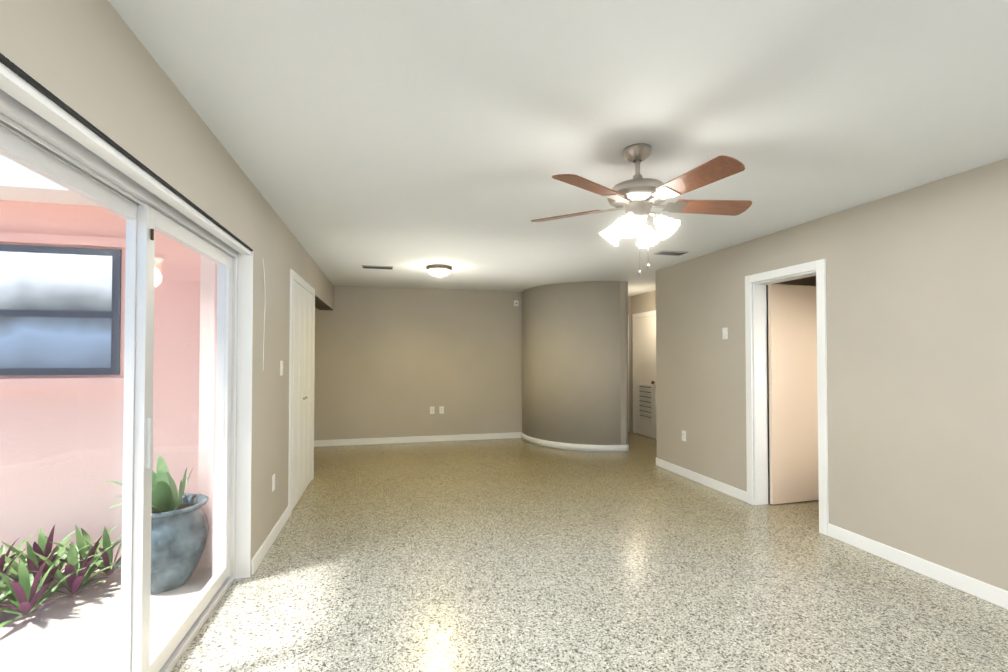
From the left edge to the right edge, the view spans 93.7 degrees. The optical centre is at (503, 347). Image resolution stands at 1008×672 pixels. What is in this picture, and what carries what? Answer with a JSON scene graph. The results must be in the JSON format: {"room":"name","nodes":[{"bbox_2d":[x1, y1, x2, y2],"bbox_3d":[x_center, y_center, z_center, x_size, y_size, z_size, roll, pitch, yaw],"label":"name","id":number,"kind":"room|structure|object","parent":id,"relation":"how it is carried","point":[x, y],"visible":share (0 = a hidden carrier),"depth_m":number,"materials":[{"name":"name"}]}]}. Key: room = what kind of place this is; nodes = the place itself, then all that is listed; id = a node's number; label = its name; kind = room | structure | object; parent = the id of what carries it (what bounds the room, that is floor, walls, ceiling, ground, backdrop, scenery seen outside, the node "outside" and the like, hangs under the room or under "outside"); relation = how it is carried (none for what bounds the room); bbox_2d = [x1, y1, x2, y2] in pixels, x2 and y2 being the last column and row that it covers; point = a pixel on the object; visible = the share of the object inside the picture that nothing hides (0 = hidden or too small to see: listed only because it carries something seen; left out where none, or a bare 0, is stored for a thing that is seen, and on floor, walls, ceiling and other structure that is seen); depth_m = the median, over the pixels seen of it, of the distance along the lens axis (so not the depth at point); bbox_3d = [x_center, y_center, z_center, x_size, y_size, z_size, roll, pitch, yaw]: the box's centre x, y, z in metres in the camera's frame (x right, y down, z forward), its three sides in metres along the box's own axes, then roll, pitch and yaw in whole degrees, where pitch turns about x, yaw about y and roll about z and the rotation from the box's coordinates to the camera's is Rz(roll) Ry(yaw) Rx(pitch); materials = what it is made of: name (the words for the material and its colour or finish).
{"room":"empty living room","nodes":[
{"label":"empty living room","id":0,"kind":"room"},
{"bbox_2d":[0,0,333,575],"bbox_3d":[-1.478,0.182,2.139,0.200,2.440,10.370,0,-1,-14],"label":"wall","id":1,"kind":"structure","parent":0,"point":[94,63],"depth_m":1.96,"materials":[{"name":"grey paint"}]},
{"bbox_2d":[0,89,237,671],"bbox_3d":[-1.419,0.386,1.749,0.102,2.020,2.370,0,-1,-14],"label":"door","id":2,"kind":"structure","parent":1,"relation":"in","point":[31,140],"depth_m":1.85,"materials":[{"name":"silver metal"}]},
{"bbox_2d":[0,53,252,254],"bbox_3d":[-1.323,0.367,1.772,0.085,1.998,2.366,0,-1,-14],"label":"rail","id":3,"kind":"object","parent":1,"relation":"attached to","point":[17,83],"visible":1,"depth_m":1.41,"materials":[{"name":"white metal"}]},
{"bbox_2d":[6,57,252,578],"bbox_3d":[-1.329,0.381,1.771,0.084,2.030,2.390,0,-1,-14],"label":"trim","id":4,"kind":"structure","parent":1,"relation":"attached to","point":[244,425],"depth_m":2.92,"materials":[{"name":"white wood"}]},
{"bbox_2d":[263,261,264,369],"bbox_3d":[-1.622,-0.225,3.189,0.012,0.751,0.069,0,-1,-14],"label":"cord","id":5,"kind":"object","parent":1,"relation":"attached to","point":[264,323],"visible":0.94,"depth_m":3.19,"materials":[{"name":"white"}]},
{"bbox_2d":[251,506,289,574],"bbox_3d":[-1.699,1.378,3.486,0.013,0.095,1.110,0,-1,-14],"label":"baseboard","id":6,"kind":"structure","parent":1,"relation":"attached to","point":[257,559],"depth_m":3.34,"materials":[{"name":"white wood"}]},
{"bbox_2d":[272,473,274,491],"bbox_3d":[-1.703,0.995,3.496,0.008,0.116,0.070,0,-1,-14],"label":"outlet","id":7,"kind":"object","parent":1,"relation":"attached to","point":[273,482],"visible":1,"depth_m":3.48,"materials":[{"name":"white plastic"}]},
{"bbox_2d":[280,361,282,375],"bbox_3d":[-1.753,0.159,3.735,0.016,0.116,0.070,0,-1,-14],"label":"light switch","id":8,"kind":"object","parent":1,"relation":"attached to","point":[281,367],"visible":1,"depth_m":3.72,"materials":[{"name":"white plastic"}]},
{"bbox_2d":[288,269,314,515],"bbox_3d":[-1.978,0.389,4.659,0.018,2.112,1.294,0,-1,-14],"label":"trim","id":9,"kind":"structure","parent":1,"relation":"attached to","point":[297,278],"depth_m":4.06,"materials":[{"name":"white wood"}]},
{"bbox_2d":[292,281,312,509],"bbox_3d":[-1.967,0.421,4.662,0.037,2.023,1.144,0,-1,-14],"label":"bifold closet door","id":10,"kind":"structure","parent":1,"relation":"in","point":[302,429],"depth_m":4.56,"materials":[{"name":"white wood"}]},
{"bbox_2d":[314,286,521,439],"bbox_3d":[-2.577,0.269,7.284,6.050,2.440,0.150,0,-1,-14],"label":"wall","id":11,"kind":"structure","parent":0,"point":[394,362],"depth_m":7.50,"materials":[{"name":"beige paint"}]},
{"bbox_2d":[314,432,521,446],"bbox_3d":[-2.519,1.440,7.194,5.830,0.095,0.013,0,-1,-14],"label":"baseboard","id":12,"kind":"structure","parent":11,"relation":"attached to","point":[388,440],"depth_m":7.46,"materials":[{"name":"white wood"}]},
{"bbox_2d":[439,406,443,413],"bbox_3d":[-0.999,0.994,7.573,0.070,0.116,0.008,0,-1,-14],"label":"outlet","id":13,"kind":"object","parent":11,"relation":"attached to","point":[441,409],"visible":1,"depth_m":7.57,"materials":[{"name":"white plastic"}]},
{"bbox_2d":[108,0,1007,296],"bbox_3d":[2.089,-1.080,3.196,7.620,0.120,11.000,0,-1,-14],"label":"ceiling","id":14,"kind":"structure","parent":0,"point":[408,140],"depth_m":2.08,"materials":[{"name":"white paint"}]},
{"bbox_2d":[362,265,392,269],"bbox_3d":[-1.525,-0.972,5.703,0.360,0.012,0.160,0,-1,-14],"label":"ceiling vent","id":15,"kind":"object","parent":14,"relation":"in","point":[376,267],"visible":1,"depth_m":5.68,"materials":[{"name":"grey metal"}]},
{"bbox_2d":[426,264,451,277],"bbox_3d":[-0.780,-0.912,5.687,0.310,0.132,0.310,0,-1,-14],"label":"flush ceiling light","id":16,"kind":"object","parent":14,"relation":"attached to","point":[438,270],"visible":1,"depth_m":5.59,"materials":[{"name":"white glass"}]},
{"bbox_2d":[531,143,751,276],"bbox_3d":[0.723,-0.695,2.436,1.150,0.674,1.157,0,-1,-14],"label":"ceiling fan","id":17,"kind":"object","parent":14,"relation":"hanging from","point":[637,197],"visible":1,"depth_m":2.36,"materials":[{"name":"brown wood"}]},
{"bbox_2d":[654,250,687,255],"bbox_3d":[1.734,-0.985,4.909,0.300,0.012,0.160,0,-1,-14],"label":"ceiling vent","id":18,"kind":"object","parent":14,"relation":"in","point":[671,253],"visible":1,"depth_m":4.90,"materials":[{"name":"grey metal"}]},
{"bbox_2d":[522,281,628,444],"bbox_3d":[1.032,0.270,7.359,1.200,2.440,1.454,0,-1,-14],"label":"wall","id":19,"kind":"structure","parent":0,"point":[571,392],"depth_m":6.87,"materials":[{"name":"beige paint"}]},
{"bbox_2d":[522,433,628,451],"bbox_3d":[1.031,1.442,7.314,1.213,0.095,1.431,0,-1,-14],"label":"baseboard","id":20,"kind":"structure","parent":19,"relation":"attached to","point":[583,447],"depth_m":6.82,"materials":[{"name":"white wood"}]},
{"bbox_2d":[171,432,1007,671],"bbox_3d":[2.089,1.480,3.153,7.620,0.120,11.000,0,-1,-14],"label":"floor","id":21,"kind":"structure","parent":0,"point":[506,555],"depth_m":2.83,"materials":[{"name":"stone"}]},
{"bbox_2d":[628,296,630,431],"bbox_3d":[1.774,0.290,8.499,1.020,2.440,0.200,0,-1,-14],"label":"wall","id":22,"kind":"structure","parent":0,"point":[629,305],"depth_m":8.52,"materials":[{"name":"beige paint"}]},
{"bbox_2d":[628,315,628,427],"bbox_3d":[1.864,0.458,8.406,0.792,2.100,0.018,0,-1,-14],"label":"door frame","id":23,"kind":"structure","parent":22,"relation":"attached to","point":[628,315],"depth_m":8.49,"materials":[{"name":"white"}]},
{"bbox_2d":[631,290,656,439],"bbox_3d":[2.629,0.272,7.457,0.150,2.440,2.630,0,-1,-14],"label":"wall","id":24,"kind":"structure","parent":0,"point":[643,302],"depth_m":8.31,"materials":[{"name":"beige paint"}]},
{"bbox_2d":[633,310,655,432],"bbox_3d":[2.406,0.445,8.017,0.018,2.112,0.854,0,-1,-14],"label":"door frame","id":25,"kind":"structure","parent":24,"relation":"attached to","point":[644,314],"depth_m":8.37,"materials":[{"name":"white wood"}]},
{"bbox_2d":[635,315,656,438],"bbox_3d":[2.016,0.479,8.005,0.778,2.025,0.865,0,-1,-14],"label":"hall door","id":26,"kind":"structure","parent":24,"relation":"in","point":[645,376],"depth_m":8.01,"materials":[{"name":"white wood"}]},
{"bbox_2d":[774,276,815,285],"bbox_3d":[3.547,0.252,6.249,3.035,2.440,0.150,0,-1,-14],"label":"wall","id":27,"kind":"structure","parent":0,"point":[808,281],"depth_m":6.30,"materials":[{"name":"paint"}]},
{"bbox_2d":[620,158,1007,590],"bbox_3d":[2.630,0.200,3.203,0.185,2.440,10.500,0,-1,-14],"label":"wall","id":28,"kind":"structure","parent":0,"point":[917,331],"depth_m":3.14,"materials":[{"name":"beige paint"}]},
{"bbox_2d":[682,430,685,440],"bbox_3d":[2.039,0.997,5.361,0.008,0.116,0.070,0,-1,-14],"label":"outlet","id":29,"kind":"object","parent":28,"relation":"attached to","point":[683,435],"visible":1,"depth_m":5.36,"materials":[{"name":"white plastic"}]},
{"bbox_2d":[656,458,746,501],"bbox_3d":[2.085,1.406,5.153,0.013,0.095,1.553,0,-1,-14],"label":"baseboard","id":30,"kind":"structure","parent":28,"relation":"attached to","point":[737,493],"depth_m":4.99,"materials":[{"name":"white wood"}]},
{"bbox_2d":[722,327,727,338],"bbox_3d":[2.197,-0.144,4.709,0.016,0.116,0.070,0,-1,-14],"label":"light switch","id":31,"kind":"object","parent":28,"relation":"attached to","point":[724,333],"visible":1,"depth_m":4.70,"materials":[{"name":"white plastic"}]},
{"bbox_2d":[745,259,828,535],"bbox_3d":[2.446,0.378,4.031,0.186,2.112,0.832,0,-1,-14],"label":"door frame","id":32,"kind":"structure","parent":28,"relation":"attached to","point":[757,409],"depth_m":4.33,"materials":[{"name":"white wood"}]},
{"bbox_2d":[766,284,818,504],"bbox_3d":[2.755,0.422,4.442,0.665,2.022,0.151,0,-1,-14],"label":"door","id":33,"kind":"structure","parent":28,"relation":"in","point":[792,401],"depth_m":4.39,"materials":[{"name":"beige wood"}]},
{"bbox_2d":[828,523,1007,608],"bbox_3d":[3.131,1.333,0.843,0.013,0.095,5.655,0,-1,-14],"label":"baseboard","id":34,"kind":"structure","parent":28,"relation":"attached to","point":[977,588],"depth_m":2.93,"materials":[{"name":"white wood"}]},
{"bbox_3d":[-0.120,1.553,-0.215,80.000,0.120,80.000,0,-1,-14],"label":"ground","id":35,"kind":"structure","parent":0,"visible":0},
{"bbox_2d":[0,200,216,576],"bbox_3d":[-1.122,0.210,0.223,0.012,2.600,6.480,0,-1,-14],"label":"wall","id":36,"kind":"structure","parent":35,"relation":"on","point":[33,467],"depth_m":1.67,"materials":[{"name":"paint"}]},
{"bbox_2d":[0,154,98,205],"bbox_3d":[-5.093,-1.164,-0.604,8.130,0.280,6.700,0,-1,-14],"label":"roof fascia","id":37,"kind":"object","parent":36,"relation":"attached to","point":[54,190],"depth_m":2.88,"materials":[{"name":"white"}]},
{"bbox_2d":[0,244,121,375],"bbox_3d":[-3.099,-0.247,3.101,1.000,0.850,0.030,0,-1,-14],"label":"window","id":38,"kind":"structure","parent":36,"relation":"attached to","point":[24,310],"depth_m":3.13,"materials":[{"name":"blue"}]},
{"label":"outside","id":39,"kind":"structure","parent":0,"visible":0},
{"bbox_2d":[0,565,211,671],"bbox_3d":[-4.551,1.408,-2.883,8.130,0.100,10.900,0,-1,-14],"label":"patio","id":40,"kind":"structure","parent":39,"point":[67,628],"depth_m":2.45,"materials":[{"name":"concrete"}]},
{"bbox_2d":[0,524,121,627],"bbox_3d":[-3.062,1.245,2.574,1.527,0.383,0.861,0,-1,-14],"label":"plant","id":41,"kind":"object","parent":40,"relation":"on","point":[31,582],"depth_m":2.75,"materials":[{"name":"green plant"}]},
{"bbox_2d":[105,454,208,592],"bbox_3d":[-2.122,1.068,2.892,0.534,0.774,0.582,0,-1,-14],"label":"potted plant","id":42,"kind":"object","parent":40,"relation":"on","point":[182,511],"depth_m":2.82,"materials":[{"name":"ceramic"}]},
{"bbox_2d":[197,255,214,567],"bbox_3d":[-1.965,0.301,3.269,0.188,2.520,0.200,0,-1,-14],"label":"column","id":43,"kind":"structure","parent":40,"relation":"on","point":[204,370],"depth_m":3.16,"materials":[{"name":"paint"}]}
]}

